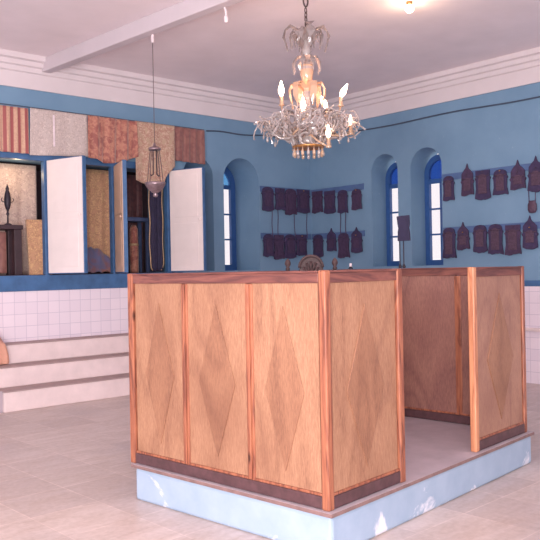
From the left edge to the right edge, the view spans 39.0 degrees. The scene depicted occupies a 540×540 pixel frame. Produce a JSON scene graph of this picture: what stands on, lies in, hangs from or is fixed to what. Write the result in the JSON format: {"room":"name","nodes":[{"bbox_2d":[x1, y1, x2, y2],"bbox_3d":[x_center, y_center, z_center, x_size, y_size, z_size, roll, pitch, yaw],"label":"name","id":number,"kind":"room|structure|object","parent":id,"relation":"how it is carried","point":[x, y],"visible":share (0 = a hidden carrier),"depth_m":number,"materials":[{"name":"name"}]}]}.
{"room":"house of worship","nodes":[
{"label":"house of worship","id":0,"kind":"room"},
{"bbox_2d":[0,161,147,274],"bbox_3d":[-3.683,-0.737,10.983,4.250,1.890,0.730,-1,0,-42],"label":"wall","id":1,"kind":"structure","parent":0,"point":[38,167],"depth_m":11.93,"materials":[{"name":"blue paint"}]},
{"bbox_2d":[0,85,311,272],"bbox_3d":[-4.378,-0.543,9.396,13.000,4.450,0.720,-1,0,-42],"label":"wall","id":2,"kind":"structure","parent":0,"point":[253,164],"depth_m":12.34,"materials":[{"name":"blue paint"}]},
{"bbox_2d":[0,288,127,342],"bbox_3d":[-4.106,0.985,9.122,13.000,1.383,0.014,-1,0,-42],"label":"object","id":3,"kind":"structure","parent":2,"relation":"attached to","point":[48,314],"depth_m":10.28,"materials":[{"name":"white tile"}]},
{"bbox_2d":[0,103,203,129],"bbox_3d":[-2.739,-2.140,10.353,4.570,0.022,0.012,-1,0,-42],"label":"hanging rod","id":4,"kind":"object","parent":2,"relation":"attached to","point":[0,103],"visible":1,"depth_m":10.45,"materials":[{"name":"black metal"}]},
{"bbox_2d":[0,105,28,153],"bbox_3d":[-3.470,-1.801,9.649,0.872,0.590,0.042,-1,0,-42],"label":"cloth","id":5,"kind":"object","parent":4,"relation":"hanging from","point":[14,122],"visible":1,"depth_m":9.81,"materials":[{"name":"fabric"}]},
{"bbox_2d":[30,108,87,156],"bbox_3d":[-2.816,-1.814,10.222,0.851,0.620,0.031,-1,0,-42],"label":"cloth","id":6,"kind":"object","parent":4,"relation":"hanging from","point":[52,133],"visible":0.99,"depth_m":10.20,"materials":[{"name":"fabric"}]},
{"bbox_2d":[88,115,138,162],"bbox_3d":[-2.200,-1.811,10.718,0.772,0.640,0.086,-1,0,-42],"label":"cloth","id":7,"kind":"object","parent":4,"relation":"hanging from","point":[110,140],"visible":0.99,"depth_m":10.68,"materials":[{"name":"fabric"}]},
{"bbox_2d":[136,121,174,183],"bbox_3d":[-1.677,-1.696,11.193,0.681,0.910,0.032,-1,0,-42],"label":"hanging cloth","id":8,"kind":"object","parent":4,"relation":"hanging from","point":[164,134],"visible":0.89,"depth_m":11.18,"materials":[{"name":"beige fabric"}]},
{"bbox_2d":[175,127,204,163],"bbox_3d":[-1.225,-1.895,11.637,0.572,0.530,0.042,-1,0,-42],"label":"cloth","id":9,"kind":"object","parent":4,"relation":"hanging from","point":[189,143],"visible":1,"depth_m":11.64,"materials":[{"name":"fabric"}]},
{"bbox_2d":[0,151,206,291],"bbox_3d":[-3.284,-0.631,10.333,4.583,1.817,2.010,-1,0,-42],"label":"upper cabinet","id":10,"kind":"object","parent":2,"relation":"attached to","point":[63,178],"depth_m":10.29,"materials":[{"name":"blue paint"}]},
{"bbox_2d":[0,225,22,274],"bbox_3d":[-3.689,-0.256,9.921,0.860,0.660,0.340,-1,0,-42],"label":"side table","id":11,"kind":"object","parent":10,"relation":"on","point":[13,232],"visible":0.87,"depth_m":10.06,"materials":[{"name":"brown wood"}]},
{"bbox_2d":[0,232,6,272],"bbox_3d":[-3.716,-0.226,9.937,0.581,0.550,0.027,-1,0,-42],"label":"table cloth","id":12,"kind":"object","parent":11,"relation":"hanging from","point":[3,251],"visible":1,"depth_m":10.09,"materials":[{"name":"fabric"}]},
{"bbox_2d":[1,184,13,224],"bbox_3d":[-3.459,-0.865,10.055,0.158,0.550,0.099,-1,0,-11],"label":"candlestick","id":13,"kind":"object","parent":11,"relation":"on","point":[7,198],"visible":0.98,"depth_m":10.03,"materials":[{"name":"metal"}]},
{"bbox_2d":[0,163,36,274],"bbox_3d":[-3.831,-0.689,10.209,1.501,1.520,0.037,-1,0,-42],"label":"curtain","id":14,"kind":"object","parent":10,"relation":"hanging from","point":[20,179],"visible":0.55,"depth_m":10.56,"materials":[{"name":"fabric"}]},
{"bbox_2d":[86,169,109,271],"bbox_3d":[-2.631,-0.722,11.131,0.762,1.500,0.047,-1,0,-42],"label":"curtain","id":15,"kind":"object","parent":10,"relation":"hanging from","point":[97,181],"visible":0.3,"depth_m":11.21,"materials":[{"name":"gold patterned cloth"},{"name":"blue cloth"}]},
{"bbox_2d":[87,247,115,272],"bbox_3d":[-2.465,-0.147,10.985,0.514,0.383,0.264,-1,0,-42],"label":"draped cloth","id":16,"kind":"object","parent":10,"relation":"on","point":[98,261],"visible":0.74,"depth_m":10.98,"materials":[{"name":"fabric"}]},
{"bbox_2d":[114,175,143,271],"bbox_3d":[-2.255,-0.725,11.808,0.663,1.510,0.052,-1,0,-42],"label":"curtain","id":17,"kind":"object","parent":10,"relation":"hanging from","point":[134,187],"visible":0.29,"depth_m":11.93,"materials":[{"name":"red fabric"}]},
{"bbox_2d":[114,217,149,272],"bbox_3d":[-2.086,-0.372,11.502,0.500,0.830,0.300,-1,0,-42],"label":"side table","id":18,"kind":"object","parent":10,"relation":"on","point":[138,220],"visible":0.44,"depth_m":11.54,"materials":[{"name":"blue paint"}]},
{"bbox_2d":[129,225,138,272],"bbox_3d":[-2.054,-0.318,11.528,0.143,0.720,0.143,-1,0,-42],"label":"scroll cover","id":19,"kind":"object","parent":10,"relation":"on","point":[134,251],"visible":1,"depth_m":11.47,"materials":[{"name":"wood"}]},
{"bbox_2d":[148,189,163,270],"bbox_3d":[-1.709,-0.716,11.423,0.263,1.471,0.032,-1,0,-42],"label":"curtain","id":20,"kind":"object","parent":10,"relation":"hanging from","point":[156,223],"visible":0.77,"depth_m":11.42,"materials":[{"name":"blue fabric"}]},
{"bbox_2d":[0,49,299,124],"bbox_3d":[-4.124,-2.564,9.064,13.000,0.420,0.165,-1,0,-42],"label":"trim","id":21,"kind":"structure","parent":2,"relation":"attached to","point":[17,69],"depth_m":10.99,"materials":[{"name":"paint"}]},
{"bbox_2d":[224,167,236,270],"bbox_3d":[-0.885,-0.896,12.880,0.740,1.820,0.060,-1,0,-42],"label":"window","id":22,"kind":"structure","parent":2,"relation":"in","point":[231,183],"depth_m":13.06,"materials":[{"name":"blue paint"}]},
{"bbox_2d":[206,130,273,136],"bbox_3d":[-0.156,-2.234,12.661,2.242,0.108,0.021,-1,0,-42],"label":"cable","id":23,"kind":"object","parent":2,"relation":"attached to","point":[206,130],"visible":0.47,"depth_m":12.24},
{"bbox_2d":[260,186,309,194],"bbox_3d":[0.267,-1.356,13.024,1.150,0.095,0.022,-1,0,-42],"label":"rail","id":24,"kind":"object","parent":2,"relation":"attached to","point":[261,187],"visible":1,"depth_m":12.92,"materials":[{"name":"blue paint"}]},
{"bbox_2d":[261,187,273,234],"bbox_3d":[-0.024,-0.965,12.716,0.284,0.845,0.040,-1,0,-42],"label":"wall plaque","id":25,"kind":"object","parent":24,"relation":"hanging from","point":[267,193],"visible":1,"depth_m":12.70,"materials":[{"name":"fabric"}]},
{"bbox_2d":[274,188,285,234],"bbox_3d":[0.182,-0.964,12.899,0.244,0.836,0.040,-1,0,-42],"label":"wall plaque","id":26,"kind":"object","parent":24,"relation":"hanging from","point":[279,194],"visible":1,"depth_m":12.88,"materials":[{"name":"fabric"}]},
{"bbox_2d":[285,189,296,237],"bbox_3d":[0.368,-0.971,13.063,0.290,0.842,0.040,-1,0,-42],"label":"wall plaque","id":27,"kind":"object","parent":24,"relation":"hanging from","point":[290,194],"visible":1,"depth_m":13.05,"materials":[{"name":"purple fabric"}]},
{"bbox_2d":[297,189,309,237],"bbox_3d":[0.589,-0.975,13.258,0.333,0.840,0.040,-1,0,-42],"label":"wall plaque","id":28,"kind":"object","parent":24,"relation":"hanging from","point":[303,197],"visible":1,"depth_m":13.24,"materials":[{"name":"purple metal"}]},
{"bbox_2d":[261,233,310,238],"bbox_3d":[0.282,-0.576,13.025,1.150,0.095,0.022,-1,0,-42],"label":"rail","id":29,"kind":"object","parent":2,"relation":"attached to","point":[262,234],"visible":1,"depth_m":12.95,"materials":[{"name":"blue paint"}]},
{"bbox_2d":[263,234,274,256],"bbox_3d":[-0.015,-0.407,12.715,0.257,0.390,0.040,-1,0,-42],"label":"wall plaque","id":30,"kind":"object","parent":29,"relation":"hanging from","point":[268,239],"visible":1,"depth_m":12.70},
{"bbox_2d":[274,235,284,259],"bbox_3d":[0.160,-0.383,12.870,0.235,0.418,0.040,-1,0,-42],"label":"wall plaque","id":31,"kind":"object","parent":29,"relation":"hanging from","point":[279,239],"visible":1,"depth_m":12.85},
{"bbox_2d":[284,234,295,258],"bbox_3d":[0.350,-0.400,13.037,0.294,0.418,0.040,-1,0,-42],"label":"wall plaque","id":32,"kind":"object","parent":29,"relation":"hanging from","point":[289,240],"visible":1,"depth_m":13.02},
{"bbox_2d":[296,235,307,255],"bbox_3d":[0.554,-0.426,13.219,0.277,0.364,0.040,-1,0,-42],"label":"wall plaque","id":33,"kind":"object","parent":29,"relation":"hanging from","point":[301,240],"visible":0.94,"depth_m":13.19,"materials":[{"name":"brown wood"}]},
{"bbox_2d":[0,0,539,103],"bbox_3d":[0.071,-2.913,4.693,13.500,0.120,13.720,-1,0,-42],"label":"ceiling","id":34,"kind":"structure","parent":0,"point":[372,43],"depth_m":9.38,"materials":[{"name":"paint"}]},
{"bbox_2d":[42,0,244,72],"bbox_3d":[1.513,-2.791,5.756,12.600,0.180,0.130,-1,0,44],"label":"ceiling beam","id":35,"kind":"structure","parent":34,"relation":"attached to","point":[185,11],"depth_m":8.64,"materials":[{"name":"paint"}]},
{"bbox_2d":[145,34,165,196],"bbox_3d":[-1.305,-1.735,8.583,0.240,1.835,0.240,-1,0,-42],"label":"oil lamp","id":36,"kind":"object","parent":35,"relation":"hanging from","point":[155,187],"visible":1,"depth_m":8.55,"materials":[{"name":"silver metal"}]},
{"bbox_2d":[223,7,227,22],"bbox_3d":[-0.486,-2.618,7.737,0.127,0.210,0.044,-1,0,-24],"label":"holder","id":37,"kind":"object","parent":35,"relation":"hanging from","point":[225,9],"visible":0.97,"depth_m":7.74,"materials":[{"name":"white plastic"}]},
{"bbox_2d":[224,15,227,22],"bbox_3d":[-0.447,-2.554,7.754,0.044,0.080,0.043,-1,0,-42],"label":"socket","id":38,"kind":"object","parent":37,"relation":"attached to","point":[225,17],"depth_m":7.74,"materials":[{"name":"white plastic"}]},
{"bbox_2d":[253,0,365,158],"bbox_3d":[0.365,-2.005,7.809,1.009,1.708,1.059,-1,0,41],"label":"chandelier","id":39,"kind":"object","parent":34,"relation":"hanging from","point":[309,122],"visible":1,"depth_m":7.71,"materials":[{"name":"clear glass"}]},
{"bbox_2d":[405,1,413,12],"bbox_3d":[1.499,-2.821,8.198,0.096,0.120,0.096,-1,0,-42],"label":"bulb","id":40,"kind":"object","parent":34,"relation":"attached to","point":[409,8],"visible":1,"depth_m":8.17,"materials":[{"name":"white glass"}]},
{"bbox_2d":[0,383,539,539],"bbox_3d":[0.159,1.656,4.694,13.500,0.120,13.720,-1,0,-42],"label":"floor","id":41,"kind":"structure","parent":0,"point":[67,473],"depth_m":5.40,"materials":[{"name":"tile"}]},
{"bbox_2d":[0,333,129,412],"bbox_3d":[-3.397,1.296,9.135,11.870,0.735,0.894,-1,0,-42],"label":"steps","id":42,"kind":"structure","parent":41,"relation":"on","point":[59,371],"depth_m":9.66,"materials":[{"name":"grey stone"}]},
{"bbox_2d":[0,338,8,364],"bbox_3d":[-3.518,0.903,9.393,0.485,0.528,0.354,-1,0,-42],"label":"folded cloth","id":43,"kind":"object","parent":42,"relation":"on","point":[4,357],"visible":1,"depth_m":9.40,"materials":[{"name":"fabric"}]},
{"bbox_2d":[131,416,533,539],"bbox_3d":[0.581,1.463,5.779,1.784,0.250,2.683,-1,0,42],"label":"platform","id":44,"kind":"object","parent":41,"relation":"on","point":[441,464],"visible":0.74,"depth_m":4.95,"materials":[{"name":"blue paint"}]},
{"bbox_2d":[285,255,337,270],"bbox_3d":[0.314,0.610,5.811,0.426,1.463,0.426,-1,0,7],"label":"carved chair","id":45,"kind":"object","parent":44,"relation":"on","point":[308,262],"visible":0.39,"depth_m":5.97,"materials":[{"name":"brown wood"}]},
{"bbox_2d":[127,266,526,511],"bbox_3d":[0.535,0.667,5.793,1.784,1.342,2.619,-1,0,42],"label":"enclosure","id":46,"kind":"object","parent":44,"relation":"on","point":[296,386],"visible":1,"depth_m":4.79,"materials":[{"name":"orange wood"}]},
{"bbox_2d":[397,215,410,267],"bbox_3d":[1.210,-0.256,6.897,0.133,0.475,0.031,-1,0,42],"label":"board","id":47,"kind":"object","parent":46,"relation":"on","point":[403,222],"visible":1,"depth_m":6.88,"materials":[{"name":"wood"}]},
{"bbox_2d":[310,82,539,279],"bbox_3d":[5.221,-0.728,8.732,0.500,4.450,13.000,-1,0,-42],"label":"wall","id":48,"kind":"structure","parent":0,"point":[503,135],"depth_m":11.46,"materials":[{"name":"blue paint"}]},
{"bbox_2d":[311,183,363,195],"bbox_3d":[1.129,-1.360,12.947,0.022,0.100,1.220,-1,0,-42],"label":"rail","id":49,"kind":"object","parent":48,"relation":"attached to","point":[347,188],"visible":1,"depth_m":12.81,"materials":[{"name":"blue paint"}]},
{"bbox_2d":[311,191,322,213],"bbox_3d":[0.816,-1.175,13.255,0.040,0.387,0.275,-1,0,-42],"label":"wall plaque","id":50,"kind":"object","parent":49,"relation":"hanging from","point":[317,198],"visible":1,"depth_m":13.24,"materials":[{"name":"purple fabric"}]},
{"bbox_2d":[324,190,335,213],"bbox_3d":[1.012,-1.155,13.034,0.040,0.392,0.279,-1,0,-42],"label":"wall plaque","id":51,"kind":"object","parent":49,"relation":"hanging from","point":[329,196],"visible":1,"depth_m":13.01,"materials":[{"name":"purple fabric"}]},
{"bbox_2d":[337,190,347,233],"bbox_3d":[1.216,-0.956,12.809,0.040,0.780,0.247,-1,0,-42],"label":"wall plaque","id":52,"kind":"object","parent":49,"relation":"hanging from","point":[342,197],"visible":1,"depth_m":12.79,"materials":[{"name":"purple fabric"}]},
{"bbox_2d":[351,189,361,209],"bbox_3d":[1.420,-1.162,12.573,0.040,0.352,0.235,-1,0,-42],"label":"wall plaque","id":53,"kind":"object","parent":49,"relation":"hanging from","point":[356,196],"visible":1,"depth_m":12.55,"materials":[{"name":"brown wood"}]},
{"bbox_2d":[312,230,364,238],"bbox_3d":[1.144,-0.593,12.947,0.022,0.095,1.220,-1,0,-42],"label":"rail","id":54,"kind":"object","parent":48,"relation":"attached to","point":[324,235],"visible":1,"depth_m":12.93,"materials":[{"name":"blue paint"}]},
{"bbox_2d":[312,235,323,257],"bbox_3d":[0.829,-0.412,13.257,0.040,0.406,0.262,-1,0,-42],"label":"wall plaque","id":55,"kind":"object","parent":54,"relation":"hanging from","point":[318,240],"visible":0.88,"depth_m":13.24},
{"bbox_2d":[326,228,336,250],"bbox_3d":[1.042,-0.516,13.015,0.040,0.398,0.239,-1,0,-42],"label":"wall plaque","id":56,"kind":"object","parent":54,"relation":"hanging from","point":[331,241],"visible":1,"depth_m":13.00,"materials":[{"name":"purple fabric"}]},
{"bbox_2d":[338,233,349,257],"bbox_3d":[1.229,-0.410,12.805,0.040,0.424,0.274,-1,0,-42],"label":"wall plaque","id":57,"kind":"object","parent":54,"relation":"hanging from","point":[343,238],"visible":1,"depth_m":12.79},
{"bbox_2d":[351,227,362,252],"bbox_3d":[1.422,-0.493,12.585,0.040,0.431,0.261,-1,0,-42],"label":"wall plaque","id":58,"kind":"object","parent":54,"relation":"hanging from","point":[356,236],"visible":1,"depth_m":12.57,"materials":[{"name":"brown wood"}]},
{"bbox_2d":[385,162,398,265],"bbox_3d":[2.120,-0.914,12.428,0.060,1.700,0.540,-1,0,-42],"label":"window","id":59,"kind":"structure","parent":48,"relation":"in","point":[391,179],"depth_m":12.56,"materials":[{"name":"blue paint"}]},
{"bbox_2d":[310,47,539,122],"bbox_3d":[4.933,-2.737,8.511,0.165,0.420,13.000,-1,0,-42],"label":"trim","id":60,"kind":"structure","parent":48,"relation":"attached to","point":[521,68],"depth_m":11.19,"materials":[{"name":"paint"}]},
{"bbox_2d":[424,154,442,264],"bbox_3d":[2.656,-0.934,11.821,0.060,1.720,0.580,-1,0,-42],"label":"window","id":61,"kind":"structure","parent":48,"relation":"in","point":[433,169],"depth_m":11.96,"materials":[{"name":"blue paint"}]},
{"bbox_2d":[358,96,539,130],"bbox_3d":[2.560,-2.305,11.305,0.021,0.064,5.600,-1,0,-42],"label":"cable","id":62,"kind":"object","parent":48,"relation":"attached to","point":[537,96],"visible":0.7,"depth_m":11.16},
{"bbox_2d":[442,163,530,180],"bbox_3d":[3.488,-1.387,10.281,0.022,0.095,2.800,-1,0,-42],"label":"rail","id":63,"kind":"object","parent":48,"relation":"attached to","point":[508,169],"visible":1,"depth_m":10.69,"materials":[{"name":"blue paint"}]},
{"bbox_2d":[442,176,454,200],"bbox_3d":[2.621,-1.199,11.216,0.040,0.372,0.208,-1,0,-42],"label":"wall plaque","id":64,"kind":"object","parent":63,"relation":"hanging from","point":[448,181],"visible":1,"depth_m":11.20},
{"bbox_2d":[461,164,473,195],"bbox_3d":[2.833,-1.298,10.973,0.040,0.469,0.224,-1,0,-42],"label":"wall plaque","id":65,"kind":"object","parent":63,"relation":"hanging from","point":[467,181],"visible":1,"depth_m":10.96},
{"bbox_2d":[475,169,490,199],"bbox_3d":[3.003,-1.199,10.783,0.040,0.421,0.260,-1,0,-42],"label":"wall plaque","id":66,"kind":"object","parent":63,"relation":"hanging from","point":[482,178],"visible":1,"depth_m":10.77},
{"bbox_2d":[492,169,508,194],"bbox_3d":[3.188,-1.217,10.575,0.040,0.358,0.243,-1,0,-42],"label":"wall plaque","id":67,"kind":"object","parent":63,"relation":"hanging from","point":[500,176],"visible":1,"depth_m":10.56,"materials":[{"name":"brown wood"}]},
{"bbox_2d":[510,160,525,189],"bbox_3d":[3.365,-1.293,10.372,0.040,0.409,0.249,-1,0,-42],"label":"wall plaque","id":68,"kind":"object","parent":63,"relation":"hanging from","point":[518,178],"visible":1,"depth_m":10.36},
{"bbox_2d":[527,156,539,191],"bbox_3d":[3.542,-1.279,10.172,0.040,0.488,0.251,-1,0,-42],"label":"wall plaque","id":69,"kind":"object","parent":63,"relation":"hanging from","point":[533,175],"visible":1,"depth_m":10.18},
{"bbox_2d":[443,221,539,232],"bbox_3d":[3.503,-0.598,10.281,0.022,0.095,2.800,-1,0,-42],"label":"rail","id":70,"kind":"object","parent":48,"relation":"attached to","point":[470,228],"visible":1,"depth_m":10.59,"materials":[{"name":"blue paint"}]},
{"bbox_2d":[442,228,456,258],"bbox_3d":[2.631,-0.397,11.222,0.040,0.455,0.242,-1,0,-42],"label":"wall plaque","id":71,"kind":"object","parent":70,"relation":"hanging from","point":[449,251],"visible":1,"depth_m":11.21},
{"bbox_2d":[457,222,469,249],"bbox_3d":[2.790,-0.490,11.040,0.040,0.410,0.220,-1,0,-42],"label":"wall plaque","id":72,"kind":"object","parent":70,"relation":"hanging from","point":[463,238],"visible":1,"depth_m":11.03,"materials":[{"name":"brown wood"}]},
{"bbox_2d":[472,225,487,252],"bbox_3d":[2.977,-0.439,10.829,0.040,0.402,0.243,-1,0,-42],"label":"wall plaque","id":73,"kind":"object","parent":70,"relation":"hanging from","point":[479,233],"visible":1,"depth_m":10.82,"materials":[{"name":"purple fabric"}]},
{"bbox_2d":[487,224,503,254],"bbox_3d":[3.142,-0.428,10.644,0.040,0.430,0.246,-1,0,-42],"label":"wall plaque","id":74,"kind":"object","parent":70,"relation":"hanging from","point":[495,232],"visible":1,"depth_m":10.63,"materials":[{"name":"purple fabric"}]},
{"bbox_2d":[504,225,521,255],"bbox_3d":[3.321,-0.407,10.442,0.040,0.418,0.256,-1,0,-42],"label":"wall plaque","id":75,"kind":"object","parent":70,"relation":"hanging from","point":[512,233],"visible":1,"depth_m":10.43,"materials":[{"name":"purple fabric"}]},
{"bbox_2d":[522,216,538,249],"bbox_3d":[3.489,-0.503,10.250,0.040,0.458,0.243,-1,0,-42],"label":"wall plaque","id":76,"kind":"object","parent":70,"relation":"hanging from","point":[530,239],"visible":1,"depth_m":10.24,"materials":[{"name":"brown wood"}]},
{"bbox_2d":[524,286,539,383],"bbox_3d":[5.063,0.846,8.556,0.014,1.310,12.986,-1,0,-42],"label":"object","id":77,"kind":"structure","parent":48,"relation":"attached to","point":[532,293],"depth_m":10.27,"materials":[{"name":"white tile"}]},
{"bbox_2d":[524,280,539,285],"bbox_3d":[5.049,0.151,8.551,0.022,0.080,12.980,-1,0,-42],"label":"trim","id":78,"kind":"structure","parent":48,"relation":"attached to","point":[526,282],"depth_m":10.26,"materials":[{"name":"blue paint"}]},
{"bbox_2d":[528,191,536,212],"bbox_3d":[3.515,-0.961,10.231,0.056,0.401,0.136,-1,0,-42],"label":"pouch","id":79,"kind":"object","parent":48,"relation":"hanging from","point":[532,205],"visible":1,"depth_m":10.20,"materials":[{"name":"fabric"}]},
{"bbox_2d":[525,328,539,331],"bbox_3d":[5.036,0.771,8.529,0.061,0.040,12.980,-1,0,-42],"label":"trim","id":80,"kind":"structure","parent":48,"relation":"attached to","point":[526,329],"depth_m":10.20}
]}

